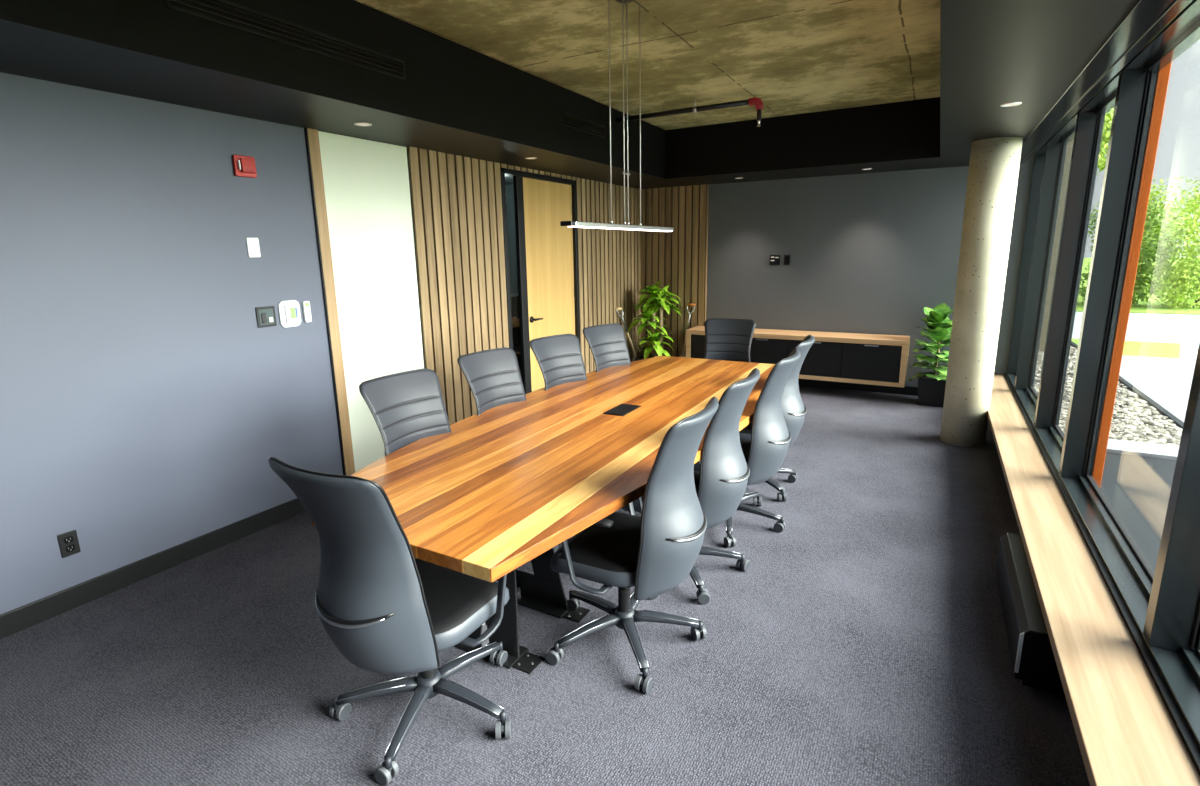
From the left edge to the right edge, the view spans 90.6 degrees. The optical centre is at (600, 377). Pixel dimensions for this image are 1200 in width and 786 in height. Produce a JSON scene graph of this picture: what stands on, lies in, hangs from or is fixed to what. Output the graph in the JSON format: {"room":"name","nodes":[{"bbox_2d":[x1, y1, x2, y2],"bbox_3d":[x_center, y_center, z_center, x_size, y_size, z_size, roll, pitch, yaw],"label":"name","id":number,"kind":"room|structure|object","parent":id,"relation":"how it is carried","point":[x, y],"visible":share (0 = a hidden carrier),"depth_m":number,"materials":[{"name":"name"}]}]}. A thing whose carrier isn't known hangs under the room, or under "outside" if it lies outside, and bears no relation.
{"room":"conference room","nodes":[
{"label":"conference room","id":0,"kind":"room"},
{"bbox_2d":[0,72,403,614],"bbox_3d":[-1.788,-0.684,4.080,0.120,3.000,9.271,6,14,29],"label":"wall","id":1,"kind":"structure","parent":0,"point":[145,404],"depth_m":3.03,"materials":[{"name":"paint"}]},
{"bbox_2d":[57,530,80,557],"bbox_3d":[-2.541,0.797,2.842,0.009,0.118,0.072,6,14,29],"label":"wall outlet","id":2,"kind":"object","parent":1,"relation":"attached to","point":[69,545],"visible":1,"depth_m":2.84,"materials":[{"name":"black plastic"}]},
{"bbox_2d":[64,536,72,543],"bbox_3d":[-2.538,0.776,2.837,0.003,0.030,0.034,6,14,29],"label":"socket","id":3,"kind":"object","parent":2,"relation":"attached to","point":[67,539],"depth_m":2.84,"materials":[{"name":"black plastic"}]},
{"bbox_2d":[66,544,74,551],"bbox_3d":[-2.538,0.819,2.846,0.003,0.030,0.034,6,14,29],"label":"socket","id":4,"kind":"object","parent":2,"relation":"attached to","point":[69,547],"depth_m":2.85,"materials":[{"name":"black plastic"}]},
{"bbox_2d":[0,498,306,638],"bbox_3d":[-2.879,1.193,2.296,0.014,0.108,4.454,6,14,29],"label":"baseboard","id":5,"kind":"structure","parent":1,"relation":"attached to","point":[16,620],"depth_m":3.09,"materials":[{"name":"black"}]},
{"bbox_2d":[232,155,256,177],"bbox_3d":[-2.020,-1.202,3.386,0.048,0.115,0.122,6,14,29],"label":"fire alarm","id":6,"kind":"object","parent":1,"relation":"attached to","point":[243,166],"visible":1,"depth_m":3.37,"materials":[{"name":"red plastic"}]},
{"bbox_2d":[246,238,260,256],"bbox_3d":[-2.033,-0.761,3.484,0.008,0.112,0.070,6,14,29],"label":"blank plate","id":7,"kind":"object","parent":1,"relation":"attached to","point":[253,247],"visible":1,"depth_m":3.48,"materials":[{"name":"white plastic"}]},
{"bbox_2d":[255,306,276,327],"bbox_3d":[-2.012,-0.365,3.583,0.019,0.122,0.116,6,14,29],"label":"switch box","id":8,"kind":"object","parent":1,"relation":"attached to","point":[266,317],"visible":1,"depth_m":3.58,"materials":[{"name":"black"}]},
{"bbox_2d":[278,300,300,327],"bbox_3d":[-1.934,-0.397,3.712,0.026,0.165,0.138,6,14,29],"label":"thermostat","id":9,"kind":"object","parent":1,"relation":"attached to","point":[289,311],"visible":1,"depth_m":3.70,"materials":[{"name":"white plastic"}]},
{"bbox_2d":[302,301,311,321],"bbox_3d":[-1.881,-0.421,3.812,0.018,0.135,0.044,6,14,29],"label":"remote control","id":10,"kind":"object","parent":1,"relation":"attached to","point":[306,304],"visible":1,"depth_m":3.80,"materials":[{"name":"white plastic"}]},
{"bbox_2d":[304,128,345,474],"bbox_3d":[-1.814,-0.416,3.937,0.018,2.320,0.008,6,14,29],"label":"trim","id":11,"kind":"structure","parent":1,"relation":"attached to","point":[305,129],"depth_m":3.91,"materials":[{"name":"black"}]},
{"bbox_2d":[307,128,354,475],"bbox_3d":[-1.791,-0.371,3.982,0.022,2.428,0.075,6,14,29],"label":"trim","id":12,"kind":"structure","parent":1,"relation":"attached to","point":[313,137],"depth_m":3.94,"materials":[{"name":"brown wood"}]},
{"bbox_2d":[318,131,424,471],"bbox_3d":[-1.594,-0.496,4.324,0.015,2.324,0.744,6,14,29],"label":"whiteboard","id":13,"kind":"object","parent":1,"relation":"attached to","point":[367,186],"visible":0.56,"depth_m":4.23,"materials":[{"name":"white glass"}]},
{"bbox_2d":[408,146,508,424],"bbox_3d":[-1.141,-0.670,5.098,0.034,2.330,1.079,6,14,29],"label":"slatted wall panel","id":14,"kind":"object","parent":1,"relation":"attached to","point":[457,200],"depth_m":4.96,"materials":[{"name":"brown wood"}]},
{"bbox_2d":[500,163,575,179],"bbox_3d":[-0.584,-2.018,5.868,0.034,0.032,1.290,6,14,29],"label":"trim","id":15,"kind":"structure","parent":1,"relation":"attached to","point":[501,164],"depth_m":5.76,"materials":[{"name":"brown wood"}]},
{"bbox_2d":[500,167,579,393],"bbox_3d":[-0.603,-0.835,6.142,0.164,2.395,1.290,6,14,29],"label":"door","id":16,"kind":"structure","parent":1,"relation":"in","point":[546,250],"depth_m":6.06,"materials":[{"name":"brown wood"}]},
{"bbox_2d":[575,177,640,372],"bbox_3d":[0.146,-1.172,7.350,0.034,2.330,1.626,6,14,29],"label":"slatted wall panel","id":17,"kind":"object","parent":1,"relation":"attached to","point":[608,259],"depth_m":7.17,"materials":[{"name":"brown wood"}]},
{"bbox_2d":[505,176,517,292],"bbox_3d":[-1.379,-0.988,6.435,1.480,2.600,3.000,6,14,29],"label":"wall","id":18,"kind":"structure","parent":0,"point":[508,180],"depth_m":7.75,"materials":[{"name":"paint"}]},
{"bbox_2d":[0,385,1089,785],"bbox_3d":[-0.544,0.963,3.736,5.868,0.120,9.471,6,14,29],"label":"floor","id":19,"kind":"structure","parent":0,"point":[862,641],"depth_m":2.37,"materials":[{"name":"carpet"}]},
{"bbox_2d":[268,457,510,785],"bbox_3d":[-0.638,0.714,2.065,0.686,1.060,0.736,5,14,28],"label":"office chair","id":20,"kind":"object","parent":19,"relation":"on","point":[386,610],"visible":1,"depth_m":1.82,"materials":[{"name":"grey leather"}]},
{"bbox_2d":[359,368,520,598],"bbox_3d":[-0.725,0.535,2.896,0.715,1.069,0.657,7,14,32],"label":"office chair","id":21,"kind":"object","parent":19,"relation":"on","point":[407,407],"visible":0.27,"depth_m":2.94,"materials":[{"name":"grey leather"}]},
{"bbox_2d":[457,347,557,552],"bbox_3d":[-0.459,0.401,3.504,0.688,1.069,0.664,7,15,34],"label":"office chair","id":22,"kind":"object","parent":19,"relation":"on","point":[493,376],"visible":0.3,"depth_m":3.59,"materials":[{"name":"grey leather"}]},
{"bbox_2d":[511,293,521,378],"bbox_3d":[-0.986,-0.284,6.455,0.330,1.200,1.110,6,14,29],"label":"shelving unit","id":23,"kind":"object","parent":19,"relation":"on","point":[514,296],"visible":0.02,"depth_m":6.74,"materials":[{"name":"black"}]},
{"bbox_2d":[311,356,774,673],"bbox_3d":[0.114,0.546,3.559,1.451,0.745,3.520,6,14,29],"label":"conference table","id":24,"kind":"object","parent":19,"relation":"on","point":[494,494],"visible":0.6,"depth_m":2.63,"materials":[{"name":"brown wood"}]},
{"bbox_2d":[529,334,586,390],"bbox_3d":[-0.099,0.276,4.059,0.722,1.069,0.704,9,16,40],"label":"office chair","id":25,"kind":"object","parent":19,"relation":"on","point":[559,358],"visible":0.26,"depth_m":4.17,"materials":[{"name":"grey leather"}]},
{"bbox_2d":[583,323,630,371],"bbox_3d":[0.231,0.147,4.639,0.686,1.069,0.666,10,16,41],"label":"office chair","id":26,"kind":"object","parent":19,"relation":"on","point":[607,343],"visible":0.28,"depth_m":4.74,"materials":[{"name":"grey leather"}]},
{"bbox_2d":[615,307,637,361],"bbox_3d":[0.395,-0.449,7.696,0.505,0.935,0.047,-10,15,-36],"label":"shovel","id":27,"kind":"object","parent":19,"relation":"on","point":[619,308],"visible":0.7,"depth_m":7.61,"materials":[{"name":"brown wood"}]},
{"bbox_2d":[546,397,718,693],"bbox_3d":[0.128,0.603,2.503,0.704,1.069,0.673,5,14,28],"label":"office chair","id":28,"kind":"object","parent":19,"relation":"on","point":[653,552],"visible":0.97,"depth_m":2.28,"materials":[{"name":"grey leather"}]},
{"bbox_2d":[628,281,681,360],"bbox_3d":[0.692,-0.593,7.606,0.683,1.268,0.636,6,14,29],"label":"plant","id":29,"kind":"object","parent":19,"relation":"on","point":[658,295],"visible":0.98,"depth_m":7.53,"materials":[{"name":"green plant"}]},
{"bbox_2d":[679,304,695,356],"bbox_3d":[1.094,-0.472,7.713,0.203,0.951,0.261,6,14,29],"label":"shovel","id":30,"kind":"object","parent":19,"relation":"on","point":[694,305],"visible":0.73,"depth_m":7.69,"materials":[{"name":"brown wood"}]},
{"bbox_2d":[622,368,759,603],"bbox_3d":[0.433,0.478,3.065,0.721,1.069,0.676,5,14,28],"label":"office chair","id":31,"kind":"object","parent":19,"relation":"on","point":[721,481],"visible":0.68,"depth_m":2.78,"materials":[{"name":"grey leather"}]},
{"bbox_2d":[704,318,755,361],"bbox_3d":[1.071,0.023,5.275,0.712,1.020,0.677,-1,12,1],"label":"office chair","id":32,"kind":"object","parent":19,"relation":"on","point":[725,339],"visible":0.3,"depth_m":5.41,"materials":[{"name":"grey leather"}]},
{"bbox_2d":[694,349,800,546],"bbox_3d":[0.808,0.370,3.545,0.692,1.070,0.704,5,14,28],"label":"office chair","id":33,"kind":"object","parent":19,"relation":"on","point":[765,453],"visible":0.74,"depth_m":3.32,"materials":[{"name":"grey leather"}]},
{"bbox_2d":[739,335,814,500],"bbox_3d":[1.069,0.240,4.134,0.738,1.068,0.693,5,13,26],"label":"office chair","id":34,"kind":"object","parent":19,"relation":"on","point":[794,410],"visible":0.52,"depth_m":3.89,"materials":[{"name":"grey leather"}]},
{"bbox_2d":[908,303,953,406],"bbox_3d":[3.522,-0.248,6.216,0.505,1.076,0.619,-2,12,-6],"label":"fiddle leaf fig","id":35,"kind":"object","parent":19,"relation":"on","point":[931,386],"visible":0.85,"depth_m":6.17,"materials":[{"name":"green plant"}]},
{"bbox_2d":[940,137,1022,447],"bbox_3d":[3.080,-0.638,4.837,0.332,2.428,0.332,6,14,29],"label":"concrete column","id":36,"kind":"structure","parent":19,"relation":"on","point":[994,163],"depth_m":4.71,"materials":[{"name":"grey concrete"}]},
{"bbox_2d":[996,533,1063,693],"bbox_3d":[1.840,0.979,2.547,0.172,0.262,0.877,6,14,29],"label":"heater","id":37,"kind":"object","parent":19,"relation":"on","point":[1033,661],"visible":0.7,"depth_m":2.30,"materials":[{"name":"black metal"}]},
{"bbox_3d":[1.907,1.019,2.341,0.140,0.267,9.241,6,14,29],"label":"support","id":38,"kind":"object","parent":19,"relation":"on","visible":0},
{"bbox_2d":[987,374,1199,785],"bbox_3d":[1.866,0.861,2.340,0.238,0.042,9.260,6,14,29],"label":"window sill","id":39,"kind":"structure","parent":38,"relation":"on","point":[1126,733],"depth_m":2.04,"materials":[{"name":"brown wood"}]},
{"bbox_2d":[0,0,1137,188],"bbox_3d":[0.042,-1.658,2.816,4.118,0.513,9.271,6,14,29],"label":"ceiling","id":40,"kind":"structure","parent":0,"point":[454,98],"depth_m":3.22,"materials":[{"name":"black paint"}]},
{"bbox_2d":[166,0,405,79],"bbox_3d":[-1.415,-1.634,2.868,0.010,0.100,1.230,6,14,29],"label":"ceiling vent","id":41,"kind":"object","parent":40,"relation":"in","point":[167,1],"visible":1,"depth_m":2.79,"materials":[{"name":"black metal"}]},
{"bbox_2d":[354,122,371,125],"bbox_3d":[-1.442,-1.537,3.611,0.104,0.004,0.104,6,14,29],"label":"recessed light","id":42,"kind":"object","parent":40,"relation":"in","point":[356,123],"visible":1,"depth_m":3.61,"materials":[{"name":"silver metal"}]},
{"bbox_2d":[562,112,604,137],"bbox_3d":[-0.131,-2.164,5.107,0.010,0.100,0.700,6,14,29],"label":"ceiling vent","id":43,"kind":"object","parent":40,"relation":"in","point":[563,113],"visible":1,"depth_m":5.06,"materials":[{"name":"black metal"}]},
{"bbox_2d":[1000,102,1021,106],"bbox_3d":[2.340,-1.555,3.386,0.104,0.004,0.104,6,14,29],"label":"recessed light","id":44,"kind":"object","parent":40,"relation":"in","point":[1010,104],"visible":1,"depth_m":3.39,"materials":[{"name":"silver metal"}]},
{"bbox_2d":[1020,0,1192,163],"bbox_3d":[1.819,-1.245,1.892,0.145,0.070,9.251,6,14,29],"label":"window frame","id":45,"kind":"structure","parent":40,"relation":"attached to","point":[1146,19],"depth_m":2.56,"materials":[{"name":"black metal"}]},
{"bbox_2d":[355,0,939,129],"bbox_3d":[0.149,-1.996,2.679,4.618,0.200,9.511,6,14,29],"label":"ceiling","id":46,"kind":"structure","parent":0,"point":[795,56],"depth_m":3.88,"materials":[{"name":"concrete"}]},
{"bbox_2d":[560,0,673,231],"bbox_3d":[0.133,-1.396,3.177,0.100,1.178,1.245,6,14,29],"label":"pendant lamp","id":47,"kind":"object","parent":46,"relation":"hanging from","point":[576,224],"visible":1,"depth_m":3.15,"materials":[{"name":"silver metal"}]},
{"bbox_2d":[616,97,763,126],"bbox_3d":[0.757,-2.305,5.272,1.373,0.293,0.068,6,14,29],"label":"pipe","id":48,"kind":"object","parent":46,"relation":"attached to","point":[754,101],"visible":1,"depth_m":5.16,"materials":[{"name":"black metal"}]},
{"bbox_2d":[706,153,1034,386],"bbox_3d":[2.449,-1.382,7.010,4.584,3.000,0.120,6,14,29],"label":"wall","id":49,"kind":"structure","parent":0,"point":[868,252],"depth_m":6.72,"materials":[{"name":"grey paint"}]},
{"bbox_2d":[640,184,706,356],"bbox_3d":[0.947,-1.234,7.812,0.924,2.428,0.034,6,14,29],"label":"slatted wall panel","id":50,"kind":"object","parent":49,"relation":"attached to","point":[676,258],"depth_m":7.71,"materials":[{"name":"brown wood"}]},
{"bbox_2d":[704,184,708,325],"bbox_3d":[1.351,-1.194,7.592,0.010,2.428,0.030,6,14,29],"label":"trim","id":51,"kind":"structure","parent":49,"relation":"attached to","point":[707,184],"depth_m":7.49,"materials":[{"name":"brown wood"}]},
{"bbox_2d":[770,255,779,264],"bbox_3d":[2.095,-1.406,7.128,0.120,0.118,0.014,6,14,29],"label":"panel","id":52,"kind":"object","parent":49,"relation":"attached to","point":[774,259],"visible":1,"depth_m":7.12,"materials":[{"name":"black plastic"}]},
{"bbox_2d":[784,255,789,264],"bbox_3d":[2.219,-1.394,7.061,0.072,0.118,0.012,6,14,29],"label":"wall switch","id":53,"kind":"object","parent":49,"relation":"attached to","point":[786,257],"visible":1,"depth_m":7.06,"materials":[{"name":"black plastic"}]},
{"bbox_2d":[686,326,909,386],"bbox_3d":[2.252,-0.281,7.027,2.460,0.497,0.430,6,14,29],"label":"sideboard","id":54,"kind":"object","parent":49,"relation":"attached to","point":[870,359],"visible":0.62,"depth_m":6.61,"materials":[{"name":"brown wood"}]},
{"bbox_2d":[798,379,917,395],"bbox_3d":[2.800,0.085,7.058,3.250,0.098,0.014,6,14,29],"label":"baseboard","id":55,"kind":"structure","parent":49,"relation":"attached to","point":[906,390],"depth_m":6.92,"materials":[{"name":"black"}]},
{"bbox_2d":[918,375,945,406],"bbox_3d":[3.523,0.139,6.288,0.300,0.290,0.300,6,14,29],"label":"pot","id":56,"kind":"object","parent":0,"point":[931,391],"depth_m":6.18,"materials":[{"name":"black plastic"}]},
{"bbox_3d":[2.068,-0.049,2.016,0.224,2.726,9.271,6,14,29],"label":"wall","id":57,"kind":"structure","parent":0,"visible":0},
{"bbox_2d":[1007,142,1046,388],"bbox_3d":[4.096,-1.023,5.621,0.136,2.391,0.823,6,14,29],"label":"window","id":58,"kind":"structure","parent":57,"relation":"in","point":[1038,162],"depth_m":5.90,"materials":[{"name":"clear glass"}]},
{"bbox_2d":[1014,111,1078,425],"bbox_3d":[3.577,-0.821,4.713,0.136,2.391,1.412,6,14,29],"label":"window","id":59,"kind":"structure","parent":57,"relation":"in","point":[1054,159],"depth_m":5.20,"materials":[{"name":"black metal"}]},
{"bbox_2d":[1034,69,1121,475],"bbox_3d":[2.982,-0.589,3.673,0.136,2.391,1.132,6,14,29],"label":"window","id":60,"kind":"structure","parent":57,"relation":"in","point":[1090,118],"depth_m":4.04,"materials":[{"name":"black metal"}]},
{"bbox_2d":[1004,373,1199,774],"bbox_3d":[1.977,0.901,2.279,0.022,0.122,9.270,6,14,29],"label":"trim","id":61,"kind":"structure","parent":57,"relation":"attached to","point":[1183,729],"depth_m":2.12,"materials":[{"name":"black metal"}]},
{"bbox_2d":[1059,0,1199,641],"bbox_3d":[2.308,-0.326,2.493,0.136,2.391,1.742,6,14,29],"label":"window","id":62,"kind":"structure","parent":57,"relation":"in","point":[1131,573],"depth_m":3.06,"materials":[{"name":"black metal"}]},
{"bbox_2d":[1091,62,1171,487],"bbox_3d":[2.784,-0.611,3.120,0.043,3.300,0.095,6,14,29],"label":"window frame","id":63,"kind":"structure","parent":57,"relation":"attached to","point":[1162,79],"depth_m":3.09,"materials":[{"name":"brown wood"}]},
{"bbox_2d":[1143,343,1199,748],"bbox_3d":[1.455,0.006,1.001,0.136,2.391,1.862,6,14,29],"label":"window","id":64,"kind":"structure","parent":57,"relation":"in","point":[1171,632],"depth_m":1.89,"materials":[{"name":"black metal"}]},
{"label":"outside","id":65,"kind":"structure","parent":0,"visible":0},
{"bbox_2d":[1100,452,1176,570],"bbox_3d":[1.054,2.080,-1.019,1.220,0.120,14.300,6,14,29],"label":"strip","id":66,"kind":"object","parent":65,"point":[1137,488],"visible":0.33,"depth_m":4.30,"materials":[{"name":"grey concrete"}]},
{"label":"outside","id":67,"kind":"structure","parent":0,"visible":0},
{"bbox_2d":[1106,439,1178,459],"bbox_3d":[4.624,0.674,5.221,1.220,0.150,0.350,6,14,29],"label":"curb","id":68,"kind":"object","parent":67,"point":[1162,451],"visible":0.22,"depth_m":5.12,"materials":[{"name":"grey concrete"}]},
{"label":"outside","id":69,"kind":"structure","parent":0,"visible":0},
{"bbox_2d":[1071,341,1183,428],"bbox_3d":[7.364,-0.116,8.729,0.060,0.140,37.900,6,14,29],"label":"edging","id":70,"kind":"object","parent":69,"point":[1130,387],"depth_m":6.67,"materials":[{"name":"grey concrete"}]},
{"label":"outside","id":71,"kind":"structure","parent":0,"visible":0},
{"bbox_2d":[1071,338,1179,358],"bbox_3d":[9.178,-0.445,10.199,1.640,0.110,1.900,6,14,29],"label":"grass","id":72,"kind":"structure","parent":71,"point":[1131,348],"depth_m":10.05,"materials":[{"name":"yellow plant"}]},
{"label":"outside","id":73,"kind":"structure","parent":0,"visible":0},
{"bbox_2d":[1034,355,1172,437],"bbox_3d":[10.375,-1.543,15.283,1.220,0.100,23.250,6,14,29],"label":"gravel bed","id":74,"kind":"object","parent":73,"point":[1039,355],"depth_m":6.65,"materials":[{"name":"grey gravel"}]},
{"bbox_2d":[1038,139,1073,351],"bbox_3d":[7.381,-2.186,9.782,0.280,3.550,0.300,6,14,29],"label":"stone pillar","id":75,"kind":"structure","parent":74,"relation":"on","point":[1069,148],"depth_m":9.62,"materials":[{"name":"grey stone"}]},
{"bbox_2d":[1033,346,1182,445],"bbox_3d":[6.908,-0.261,9.218,1.251,0.062,9.082,6,14,29],"label":"gravel","id":76,"kind":"object","parent":74,"relation":"on","point":[1133,415],"visible":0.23,"depth_m":6.08,"materials":[{"name":"grey gravel"}]},
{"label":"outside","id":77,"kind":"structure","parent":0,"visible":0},
{"bbox_2d":[1076,257,1199,314],"bbox_3d":[46.657,-3.347,20.739,59.020,0.120,97.900,6,14,29],"label":"lawn","id":78,"kind":"structure","parent":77,"point":[1146,307],"depth_m":16.59,"materials":[{"name":"green plant"}]},
{"bbox_2d":[1096,108,1113,174],"bbox_3d":[13.114,-5.025,17.291,2.618,5.789,2.819,6,14,29],"label":"tree","id":79,"kind":"object","parent":78,"relation":"on","point":[1103,147],"visible":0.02,"depth_m":15.98,"materials":[{"name":"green plant"}]},
{"bbox_2d":[1097,108,1113,168],"bbox_3d":[16.586,-6.791,21.927,3.946,7.194,3.694,-1,12,-2],"label":"tree","id":80,"kind":"object","parent":78,"relation":"on","point":[1110,111],"visible":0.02,"depth_m":20.60,"materials":[{"name":"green plant"}]},
{"bbox_2d":[1077,200,1188,305],"bbox_3d":[15.125,-3.595,17.062,2.259,3.027,2.445,-12,16,-42],"label":"tree","id":81,"kind":"object","parent":78,"relation":"on","point":[1145,253],"visible":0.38,"depth_m":16.36,"materials":[{"name":"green plant"}]},
{"bbox_2d":[1088,177,1199,293],"bbox_3d":[19.116,-4.786,20.180,3.626,3.953,4.018,6,14,29],"label":"tree","id":82,"kind":"object","parent":78,"relation":"on","point":[1190,203],"visible":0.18,"depth_m":19.79,"materials":[{"name":"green plant"}]},
{"bbox_2d":[1141,205,1199,308],"bbox_3d":[16.018,-3.317,15.804,2.378,2.981,2.288,6,14,29],"label":"tree","id":83,"kind":"object","parent":78,"relation":"on","point":[1185,281],"visible":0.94,"depth_m":15.95,"materials":[{"name":"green plant"}]},
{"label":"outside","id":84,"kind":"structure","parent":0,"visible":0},
{"bbox_2d":[1072,312,1199,358],"bbox_3d":[7.895,1.149,2.840,6.740,0.100,27.900,6,14,29],"label":"road","id":85,"kind":"structure","parent":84,"point":[1183,329],"depth_m":12.31,"materials":[{"name":"grey asphalt"}]},
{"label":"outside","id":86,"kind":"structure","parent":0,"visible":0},
{"bbox_2d":[1119,356,1195,421],"bbox_3d":[4.360,1.711,0.469,2.940,0.110,20.200,6,14,29],"label":"paving","id":87,"kind":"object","parent":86,"point":[1167,381],"depth_m":7.93,"materials":[{"name":"grey concrete"}]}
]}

